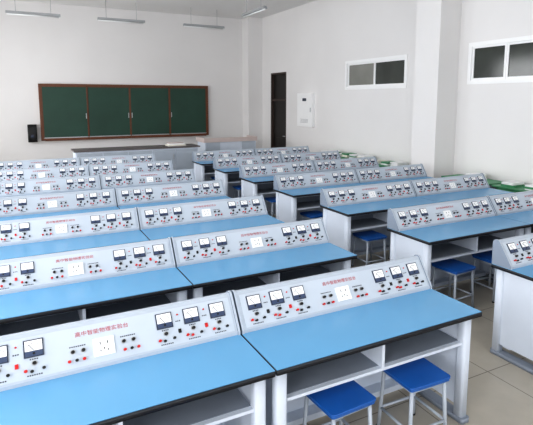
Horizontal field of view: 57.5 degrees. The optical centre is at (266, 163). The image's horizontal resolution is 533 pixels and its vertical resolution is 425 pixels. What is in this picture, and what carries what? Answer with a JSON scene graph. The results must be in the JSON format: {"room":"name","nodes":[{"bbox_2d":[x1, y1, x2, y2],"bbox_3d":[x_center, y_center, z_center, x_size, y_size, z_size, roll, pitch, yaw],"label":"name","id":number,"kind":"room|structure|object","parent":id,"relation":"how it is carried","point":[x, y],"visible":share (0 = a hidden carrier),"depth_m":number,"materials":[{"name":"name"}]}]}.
{"room":"school physics laboratory","nodes":[
{"label":"school physics laboratory","id":0,"kind":"room"},
{"bbox_2d":[0,0,242,160],"bbox_3d":[-4.643,-2.155,14.456,9.980,4.760,0.240,-4,8,-27],"label":"wall","id":1,"kind":"structure","parent":0,"point":[75,47],"depth_m":14.16,"materials":[{"name":"paint"}]},
{"bbox_2d":[27,124,37,141],"bbox_3d":[-6.461,-0.849,13.417,0.230,0.480,0.230,-4,8,-27],"label":"wall speaker","id":2,"kind":"object","parent":1,"relation":"attached to","point":[32,128],"visible":1,"depth_m":13.33,"materials":[{"name":"black plastic"}]},
{"bbox_2d":[38,84,208,140],"bbox_3d":[-4.086,-1.574,14.598,4.950,1.590,0.150,-4,8,-27],"label":"chalkboard","id":3,"kind":"object","parent":1,"relation":"attached to","point":[67,111],"visible":1,"depth_m":14.48,"materials":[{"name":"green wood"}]},
{"bbox_2d":[14,0,315,18],"bbox_3d":[-0.566,-3.579,6.266,9.980,0.200,18.080,-4,8,-27],"label":"ceiling","id":4,"kind":"structure","parent":0,"point":[234,9],"depth_m":13.64,"materials":[{"name":"paint"}]},
{"bbox_2d":[5,1,60,17],"bbox_3d":[-5.819,-3.967,12.111,1.240,0.554,0.120,-4,8,-27],"label":"lamp","id":5,"kind":"object","parent":4,"relation":"hanging from","point":[9,12],"visible":1,"depth_m":12.10,"materials":[{"name":"white plastic"}]},
{"bbox_2d":[97,0,144,23],"bbox_3d":[-3.906,-4.095,13.085,1.240,0.554,0.120,-4,8,-27],"label":"lamp","id":6,"kind":"object","parent":4,"relation":"hanging from","point":[98,18],"visible":1,"depth_m":13.08,"materials":[{"name":"white plastic"}]},
{"bbox_2d":[183,23,224,29],"bbox_3d":[-1.816,-4.235,14.150,1.240,0.554,0.120,-4,8,-27],"label":"lamp","id":7,"kind":"object","parent":4,"relation":"hanging from","point":[184,24],"visible":1,"depth_m":14.14,"materials":[{"name":"white plastic"}]},
{"bbox_2d":[241,0,266,17],"bbox_3d":[-0.314,-3.925,11.795,0.120,0.554,1.240,-4,8,-27],"label":"ceiling lamp","id":8,"kind":"object","parent":4,"relation":"hanging from","point":[261,8],"depth_m":11.78,"materials":[{"name":"white metal"}]},
{"bbox_2d":[262,0,532,184],"bbox_3d":[3.765,-1.410,8.797,0.240,4.760,17.600,-4,8,-27],"label":"wall","id":9,"kind":"structure","parent":0,"point":[312,42],"depth_m":10.78,"materials":[{"name":"paint"}]},
{"bbox_2d":[271,72,285,147],"bbox_3d":[0.430,-1.356,15.240,0.140,2.970,1.000,-4,8,-27],"label":"door","id":10,"kind":"structure","parent":9,"relation":"in","point":[278,80],"depth_m":15.31,"materials":[{"name":"wood"}]},
{"bbox_2d":[297,93,314,126],"bbox_3d":[1.094,-1.518,13.636,0.111,0.930,0.800,-4,8,-27],"label":"electrical box","id":11,"kind":"object","parent":9,"relation":"attached to","point":[305,101],"visible":1,"depth_m":13.53,"materials":[{"name":"white plastic"}]},
{"bbox_2d":[242,0,461,177],"bbox_3d":[1.361,-1.915,12.633,0.500,4.760,8.520,-4,8,-27],"label":"pillars","id":12,"kind":"structure","parent":9,"relation":"attached to","point":[438,22],"depth_m":9.02,"materials":[{"name":"paint"}]},
{"bbox_2d":[345,54,407,89],"bbox_3d":[2.477,-2.058,11.072,0.112,0.690,2.140,-4,8,-27],"label":"window","id":13,"kind":"structure","parent":9,"relation":"in","point":[388,72],"depth_m":10.97,"materials":[{"name":"white plastic"}]},
{"bbox_2d":[467,35,532,83],"bbox_3d":[4.169,-1.678,7.803,0.112,0.730,2.180,-4,8,-27],"label":"window","id":14,"kind":"structure","parent":9,"relation":"in","point":[507,60],"depth_m":8.17,"materials":[{"name":"white plastic"}]},
{"bbox_2d":[270,215,532,424],"bbox_3d":[-0.566,1.339,6.914,9.980,0.200,18.080,-4,8,-27],"label":"floor","id":15,"kind":"structure","parent":0,"point":[500,392],"depth_m":3.58,"materials":[{"name":"tile"}]},
{"bbox_2d":[0,206,118,220],"bbox_3d":[-2.530,0.987,5.835,1.504,0.780,0.615,-4,8,-27],"label":"desk","id":16,"kind":"object","parent":15,"relation":"on","point":[113,207],"visible":0.05,"depth_m":5.83,"materials":[{"name":"blue laminate"}]},
{"bbox_2d":[0,188,116,216],"bbox_3d":[-2.627,0.469,5.957,1.498,0.214,0.180,-4,8,-27],"label":"console","id":17,"kind":"object","parent":16,"relation":"on","point":[78,200],"visible":1,"depth_m":5.95,"materials":[{"name":"grey plastic"}]},
{"bbox_2d":[0,230,149,259],"bbox_3d":[-1.941,1.137,4.698,1.504,0.780,0.615,-4,8,-27],"label":"desk","id":18,"kind":"object","parent":15,"relation":"on","point":[102,240],"visible":0.12,"depth_m":4.58,"materials":[{"name":"blue laminate"}]},
{"bbox_2d":[0,207,139,245],"bbox_3d":[-2.037,0.619,4.819,1.498,0.214,0.180,-4,8,-27],"label":"console","id":19,"kind":"object","parent":18,"relation":"on","point":[30,230],"visible":1,"depth_m":4.82,"materials":[{"name":"grey plastic"}]},
{"bbox_2d":[0,267,192,335],"bbox_3d":[-1.351,1.286,3.560,1.504,0.780,0.615,-4,8,-27],"label":"desk","id":20,"kind":"object","parent":15,"relation":"on","point":[23,311],"visible":0.28,"depth_m":3.46,"materials":[{"name":"blue laminate"}]},
{"bbox_2d":[0,237,175,294],"bbox_3d":[-1.448,0.769,3.682,1.498,0.214,0.180,-4,8,-27],"label":"console","id":21,"kind":"object","parent":20,"relation":"on","point":[28,273],"visible":1,"depth_m":3.68,"materials":[{"name":"grey plastic"}]},
{"bbox_2d":[71,144,199,169],"bbox_3d":[-3.115,0.090,11.807,2.950,1.000,0.650,-4,8,-27],"label":"bench","id":22,"kind":"object","parent":15,"relation":"on","point":[180,156],"visible":0.34,"depth_m":11.71,"materials":[{"name":"white metal"}]},
{"bbox_2d":[165,142,185,145],"bbox_3d":[-2.281,-0.505,12.189,0.450,0.080,0.300,-4,8,-27],"label":"books","id":23,"kind":"object","parent":22,"relation":"on","point":[168,143],"visible":1,"depth_m":12.11,"materials":[{"name":"paper"}]},
{"bbox_2d":[0,335,274,424],"bbox_3d":[-0.761,1.436,2.422,1.504,0.780,0.615,-4,8,-27],"label":"desk","id":24,"kind":"object","parent":15,"relation":"on","point":[221,381],"visible":0.73,"depth_m":2.38,"materials":[{"name":"blue laminate"}]},
{"bbox_2d":[0,291,240,391],"bbox_3d":[-0.858,0.919,2.544,1.498,0.214,0.180,-4,8,-27],"label":"console","id":25,"kind":"object","parent":24,"relation":"on","point":[34,356],"visible":1,"depth_m":2.54,"materials":[{"name":"grey plastic"}]},
{"bbox_2d":[117,196,229,208],"bbox_3d":[-1.187,0.897,6.519,1.504,0.780,0.615,-4,8,-27],"label":"desk","id":26,"kind":"object","parent":15,"relation":"on","point":[217,197],"visible":0.1,"depth_m":6.46,"materials":[{"name":"blue laminate"}]},
{"bbox_2d":[115,179,225,205],"bbox_3d":[-1.284,0.379,6.641,1.498,0.214,0.180,-4,8,-27],"label":"console","id":27,"kind":"object","parent":26,"relation":"on","point":[203,189],"visible":1,"depth_m":6.59,"materials":[{"name":"grey plastic"}]},
{"bbox_2d":[192,161,214,181],"bbox_3d":[-0.857,0.307,11.002,1.504,0.780,0.615,-4,8,-27],"label":"desk","id":28,"kind":"object","parent":15,"relation":"on","point":[203,170],"visible":0.19,"depth_m":10.70,"materials":[{"name":"blue laminate"}]},
{"bbox_2d":[192,149,254,161],"bbox_3d":[-0.954,-0.211,11.123,1.498,0.214,0.180,-4,8,-27],"label":"console","id":29,"kind":"object","parent":28,"relation":"on","point":[198,156],"visible":0.86,"depth_m":11.04,"materials":[{"name":"grey plastic"}]},
{"bbox_2d":[140,215,284,239],"bbox_3d":[-0.598,1.046,5.382,1.504,0.780,0.615,-4,8,-27],"label":"desk","id":30,"kind":"object","parent":15,"relation":"on","point":[261,220],"visible":0.13,"depth_m":5.19,"materials":[{"name":"blue laminate"}]},
{"bbox_2d":[136,195,267,229],"bbox_3d":[-0.694,0.529,5.503,1.498,0.214,0.180,-4,8,-27],"label":"console","id":31,"kind":"object","parent":30,"relation":"on","point":[149,217],"visible":1,"depth_m":5.44,"materials":[{"name":"grey plastic"}]},
{"bbox_2d":[213,168,240,197],"bbox_3d":[-0.268,0.456,9.864,1.504,0.780,0.615,-4,8,-27],"label":"desk","id":32,"kind":"object","parent":15,"relation":"on","point":[230,176],"visible":0.22,"depth_m":9.64,"materials":[{"name":"blue laminate"}]},
{"bbox_2d":[213,154,281,168],"bbox_3d":[-0.364,-0.061,9.986,1.498,0.214,0.180,-4,8,-27],"label":"console","id":33,"kind":"object","parent":32,"relation":"on","point":[222,162],"visible":0.98,"depth_m":9.92,"materials":[{"name":"grey plastic"}]},
{"bbox_2d":[232,185,240,197],"bbox_3d":[-0.472,0.662,9.606,0.324,0.440,0.322,-3,8,-24],"label":"stool","id":34,"kind":"object","parent":15,"relation":"on","point":[237,187],"visible":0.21,"depth_m":9.58,"materials":[{"name":"blue plastic"}]},
{"bbox_2d":[239,176,275,214],"bbox_3d":[0.322,0.606,8.726,1.504,0.780,0.615,-4,8,-27],"label":"desk","id":35,"kind":"object","parent":15,"relation":"on","point":[256,186],"visible":0.2,"depth_m":8.49,"materials":[{"name":"blue laminate"}]},
{"bbox_2d":[239,160,315,177],"bbox_3d":[0.225,0.089,8.848,1.498,0.214,0.180,-4,8,-27],"label":"console","id":36,"kind":"object","parent":35,"relation":"on","point":[258,170],"visible":1,"depth_m":8.79,"materials":[{"name":"grey plastic"}]},
{"bbox_2d":[176,243,356,299],"bbox_3d":[-0.008,1.196,4.244,1.504,0.780,0.615,-4,8,-27],"label":"desk","id":37,"kind":"object","parent":15,"relation":"on","point":[237,273],"visible":0.25,"depth_m":4.10,"materials":[{"name":"blue laminate"}]},
{"bbox_2d":[170,217,329,266],"bbox_3d":[-0.105,0.679,4.366,1.498,0.214,0.180,-4,8,-27],"label":"console","id":38,"kind":"object","parent":37,"relation":"on","point":[213,246],"visible":1,"depth_m":4.30,"materials":[{"name":"grey plastic"}]},
{"bbox_2d":[265,197,275,217],"bbox_3d":[0.168,0.817,8.430,0.324,0.440,0.322,-3,8,-23],"label":"stool","id":39,"kind":"object","parent":15,"relation":"on","point":[272,200],"visible":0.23,"depth_m":8.33,"materials":[{"name":"blue plastic"}]},
{"bbox_2d":[300,210,322,220],"bbox_3d":[0.714,0.960,7.341,0.324,0.440,0.322,-4,9,-28],"label":"stool","id":40,"kind":"object","parent":15,"relation":"on","point":[315,214],"visible":0.33,"depth_m":7.28,"materials":[{"name":"blue plastic"}]},
{"bbox_2d":[273,183,365,222],"bbox_3d":[0.912,0.756,7.589,1.504,0.780,0.615,-4,8,-27],"label":"desk","id":41,"kind":"object","parent":15,"relation":"on","point":[289,203],"visible":0.33,"depth_m":7.31,"materials":[{"name":"blue laminate"}]},
{"bbox_2d":[274,169,358,190],"bbox_3d":[0.815,0.239,7.711,1.498,0.214,0.180,-4,8,-27],"label":"console","id":42,"kind":"object","parent":41,"relation":"on","point":[328,178],"visible":1,"depth_m":7.65,"materials":[{"name":"grey plastic"}]},
{"bbox_2d":[303,380,375,424],"bbox_3d":[0.416,1.550,2.863,0.324,0.440,0.322,-4,9,-29],"label":"stool","id":43,"kind":"object","parent":15,"relation":"on","point":[337,402],"visible":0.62,"depth_m":2.79,"materials":[{"name":"blue plastic"}]},
{"bbox_2d":[240,289,481,424],"bbox_3d":[0.582,1.346,3.107,1.504,0.780,0.615,-4,8,-27],"label":"desk","id":44,"kind":"object","parent":15,"relation":"on","point":[311,355],"visible":0.64,"depth_m":2.97,"materials":[{"name":"blue laminate"}]},
{"bbox_2d":[230,254,431,333],"bbox_3d":[0.485,0.829,3.228,1.498,0.214,0.180,-4,8,-27],"label":"console","id":45,"kind":"object","parent":44,"relation":"on","point":[274,304],"visible":0.99,"depth_m":3.15,"materials":[{"name":"grey plastic"}]},
{"bbox_2d":[351,230,386,266],"bbox_3d":[1.308,1.112,6.188,0.324,0.440,0.322,-4,8,-25],"label":"stool","id":46,"kind":"object","parent":15,"relation":"on","point":[370,236],"visible":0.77,"depth_m":6.12,"materials":[{"name":"blue plastic"}]},
{"bbox_2d":[320,197,439,254],"bbox_3d":[1.501,0.906,6.451,1.504,0.780,0.615,-4,8,-27],"label":"desk","id":47,"kind":"object","parent":15,"relation":"on","point":[340,222],"visible":0.34,"depth_m":6.25,"materials":[{"name":"blue laminate"}]},
{"bbox_2d":[320,180,415,206],"bbox_3d":[1.405,0.388,6.573,1.498,0.214,0.180,-4,8,-27],"label":"console","id":48,"kind":"object","parent":47,"relation":"on","point":[331,197],"visible":1,"depth_m":6.50,"materials":[{"name":"grey plastic"}]},
{"bbox_2d":[362,176,432,184],"bbox_3d":[2.255,0.666,8.273,1.504,0.780,0.615,-4,8,-27],"label":"desk","id":49,"kind":"object","parent":15,"relation":"on","point":[425,177],"visible":0.07,"depth_m":8.22,"materials":[{"name":"blue laminate"}]},
{"bbox_2d":[355,164,426,182],"bbox_3d":[2.158,0.148,8.395,1.498,0.214,0.180,-4,8,-27],"label":"console","id":50,"kind":"object","parent":49,"relation":"on","point":[415,170],"visible":1,"depth_m":8.34,"materials":[{"name":"grey plastic"}]},
{"bbox_2d":[376,357,450,424],"bbox_3d":[0.931,1.518,3.102,0.324,0.440,0.322,-4,8,-25],"label":"stool","id":51,"kind":"object","parent":15,"relation":"on","point":[418,375],"visible":0.82,"depth_m":3.03,"materials":[{"name":"blue plastic"}]},
{"bbox_2d":[431,258,475,307],"bbox_3d":[1.933,1.261,5.053,0.324,0.440,0.322,-4,9,-30],"label":"stool","id":52,"kind":"object","parent":15,"relation":"on","point":[451,266],"visible":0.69,"depth_m":5.00,"materials":[{"name":"blue plastic"}]},
{"bbox_2d":[387,216,529,287],"bbox_3d":[2.091,1.055,5.314,1.504,0.780,0.615,-4,8,-27],"label":"desk","id":53,"kind":"object","parent":15,"relation":"on","point":[458,241],"visible":0.47,"depth_m":5.15,"materials":[{"name":"blue laminate"}]},
{"bbox_2d":[387,196,496,230],"bbox_3d":[1.994,0.538,5.436,1.498,0.214,0.180,-4,8,-27],"label":"console","id":54,"kind":"object","parent":53,"relation":"on","point":[426,215],"visible":1,"depth_m":5.36,"materials":[{"name":"grey plastic"}]},
{"bbox_2d":[416,188,513,201],"bbox_3d":[2.844,0.816,7.136,1.504,0.780,0.615,-4,8,-27],"label":"desk","id":55,"kind":"object","parent":15,"relation":"on","point":[460,195],"visible":0.09,"depth_m":7.00,"materials":[{"name":"blue laminate"}]},
{"bbox_2d":[410,173,489,196],"bbox_3d":[2.748,0.298,7.257,1.498,0.214,0.180,-4,8,-27],"label":"console","id":56,"kind":"object","parent":55,"relation":"on","point":[422,187],"visible":1,"depth_m":7.20,"materials":[{"name":"grey plastic"}]},
{"bbox_2d":[441,174,502,188],"bbox_3d":[3.588,0.640,8.510,0.480,0.770,0.980,-4,8,-27],"label":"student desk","id":57,"kind":"object","parent":15,"relation":"on","point":[491,182],"visible":0.14,"depth_m":8.18,"materials":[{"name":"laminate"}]},
{"bbox_2d":[470,251,496,302],"bbox_3d":[2.475,1.226,5.324,0.324,0.440,0.322,-4,8,-26],"label":"stool","id":58,"kind":"object","parent":15,"relation":"on","point":[486,257],"visible":0.49,"depth_m":5.31,"materials":[{"name":"blue plastic"}]},
{"bbox_2d":[485,210,532,276],"bbox_3d":[3.434,0.965,5.998,1.504,0.780,0.615,-4,8,-27],"label":"desk","id":59,"kind":"object","parent":15,"relation":"on","point":[525,216],"visible":0.15,"depth_m":5.68,"materials":[{"name":"blue laminate"}]},
{"bbox_2d":[488,190,532,215],"bbox_3d":[3.337,0.448,6.120,1.498,0.214,0.180,-4,8,-27],"label":"console","id":60,"kind":"object","parent":59,"relation":"on","point":[516,202],"visible":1,"depth_m":5.91,"materials":[{"name":"grey plastic"}]},
{"bbox_2d":[492,184,528,192],"bbox_3d":[4.068,0.762,7.584,0.480,0.770,0.980,-4,8,-27],"label":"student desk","id":61,"kind":"object","parent":15,"relation":"on","point":[497,186],"visible":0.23,"depth_m":7.62,"materials":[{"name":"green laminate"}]},
{"bbox_2d":[490,263,532,374],"bbox_3d":[2.681,1.205,4.176,1.504,0.780,0.615,-4,8,-27],"label":"desk","id":62,"kind":"object","parent":15,"relation":"on","point":[513,304],"visible":0.92,"depth_m":3.94,"materials":[{"name":"white metal"}]},
{"bbox_2d":[492,233,532,269],"bbox_3d":[2.584,0.688,4.298,1.498,0.214,0.180,-4,8,-27],"label":"console","id":63,"kind":"object","parent":62,"relation":"on","point":[515,252],"visible":1,"depth_m":4.00,"materials":[{"name":"grey plastic"}]},
{"bbox_3d":[2.628,0.396,10.362,0.480,0.770,0.980,-4,8,-27],"label":"student desk","id":64,"kind":"object","parent":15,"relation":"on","visible":0},
{"bbox_2d":[321,150,532,190],"bbox_3d":[2.827,0.014,9.865,0.303,0.117,5.811,-4,8,-27],"label":"books","id":65,"kind":"object","parent":64,"relation":"on","point":[512,184],"visible":0.53,"depth_m":9.99,"materials":[{"name":"paper"}]},
{"bbox_3d":[-1.777,0.747,7.657,1.504,0.780,0.615,-4,8,-27],"label":"desk","id":66,"kind":"object","parent":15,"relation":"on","visible":0},
{"bbox_2d":[99,168,195,188],"bbox_3d":[-1.874,0.230,7.779,1.498,0.214,0.180,-4,8,-27],"label":"console","id":67,"kind":"object","parent":66,"relation":"on","point":[123,180],"visible":1,"depth_m":7.73,"materials":[{"name":"grey plastic"}]},
{"bbox_3d":[-2.367,0.597,8.794,1.504,0.780,0.615,-4,8,-27],"label":"desk","id":68,"kind":"object","parent":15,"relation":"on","visible":0},
{"bbox_2d":[88,160,172,175],"bbox_3d":[-2.463,0.080,8.916,1.498,0.214,0.180,-4,8,-27],"label":"console","id":69,"kind":"object","parent":68,"relation":"on","point":[117,168],"visible":0.94,"depth_m":8.87,"materials":[{"name":"grey plastic"}]},
{"bbox_3d":[-3.120,0.837,6.973,1.504,0.780,0.615,-4,8,-27],"label":"desk","id":70,"kind":"object","parent":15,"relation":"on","visible":0},
{"bbox_2d":[0,175,100,197],"bbox_3d":[-3.217,0.320,7.094,1.498,0.214,0.180,-4,8,-27],"label":"console","id":71,"kind":"object","parent":70,"relation":"on","point":[78,183],"visible":1,"depth_m":7.09,"materials":[{"name":"grey plastic"}]},
{"bbox_3d":[1.665,0.516,9.411,1.504,0.780,0.615,-4,8,-27],"label":"desk","id":72,"kind":"object","parent":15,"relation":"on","visible":0},
{"bbox_2d":[312,156,378,171],"bbox_3d":[1.568,-0.001,9.532,1.498,0.214,0.180,-4,8,-27],"label":"console","id":73,"kind":"object","parent":72,"relation":"on","point":[362,162],"visible":1,"depth_m":9.48,"materials":[{"name":"grey plastic"}]},
{"bbox_3d":[-3.710,0.687,8.110,1.504,0.780,0.615,-4,8,-27],"label":"desk","id":74,"kind":"object","parent":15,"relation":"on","visible":0},
{"bbox_2d":[0,165,88,181],"bbox_3d":[-3.806,0.170,8.232,1.498,0.214,0.180,-4,8,-27],"label":"console","id":75,"kind":"object","parent":74,"relation":"on","point":[82,170],"visible":0.93,"depth_m":8.23,"materials":[{"name":"grey plastic"}]},
{"bbox_3d":[1.075,0.366,10.548,1.504,0.780,0.615,-4,8,-27],"label":"desk","id":76,"kind":"object","parent":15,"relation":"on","visible":0},
{"bbox_2d":[280,150,340,162],"bbox_3d":[0.979,-0.151,10.670,1.498,0.214,0.180,-4,8,-27],"label":"console","id":77,"kind":"object","parent":76,"relation":"on","point":[326,155],"visible":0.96,"depth_m":10.63,"materials":[{"name":"grey plastic"}]},
{"bbox_3d":[-4.299,0.538,9.248,1.504,0.780,0.615,-4,8,-27],"label":"desk","id":78,"kind":"object","parent":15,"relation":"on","visible":0},
{"bbox_2d":[0,157,79,169],"bbox_3d":[-4.396,0.020,9.369,1.498,0.214,0.180,-4,8,-27],"label":"console","id":79,"kind":"object","parent":78,"relation":"on","point":[41,163],"visible":0.8,"depth_m":9.36,"materials":[{"name":"grey plastic"}]},
{"bbox_3d":[-2.956,0.447,9.932,1.504,0.780,0.615,-4,8,-27],"label":"desk","id":80,"kind":"object","parent":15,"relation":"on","visible":0},
{"bbox_2d":[80,153,155,164],"bbox_3d":[-3.053,-0.070,10.054,1.498,0.214,0.180,-4,8,-27],"label":"console","id":81,"kind":"object","parent":80,"relation":"on","point":[140,157],"visible":0.78,"depth_m":10.02,"materials":[{"name":"grey plastic"}]},
{"bbox_3d":[0.486,0.217,11.686,1.504,0.780,0.615,-4,8,-27],"label":"desk","id":82,"kind":"object","parent":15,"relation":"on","visible":0},
{"bbox_2d":[253,146,309,154],"bbox_3d":[0.389,-0.301,11.807,1.498,0.214,0.180,-4,8,-27],"label":"console","id":83,"kind":"object","parent":82,"relation":"on","point":[299,149],"visible":0.75,"depth_m":11.78,"materials":[{"name":"grey plastic"}]},
{"bbox_3d":[-3.206,0.252,13.828,6.440,0.150,2.700,-4,8,-27],"label":"platform","id":84,"kind":"object","parent":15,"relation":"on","visible":0},
{"bbox_2d":[196,135,256,150],"bbox_3d":[-1.125,-0.308,13.863,1.600,0.948,0.650,-4,8,-27],"label":"desk","id":85,"kind":"object","parent":84,"relation":"on","point":[249,142],"visible":0.44,"depth_m":13.53,"materials":[{"name":"white metal"}]}
]}

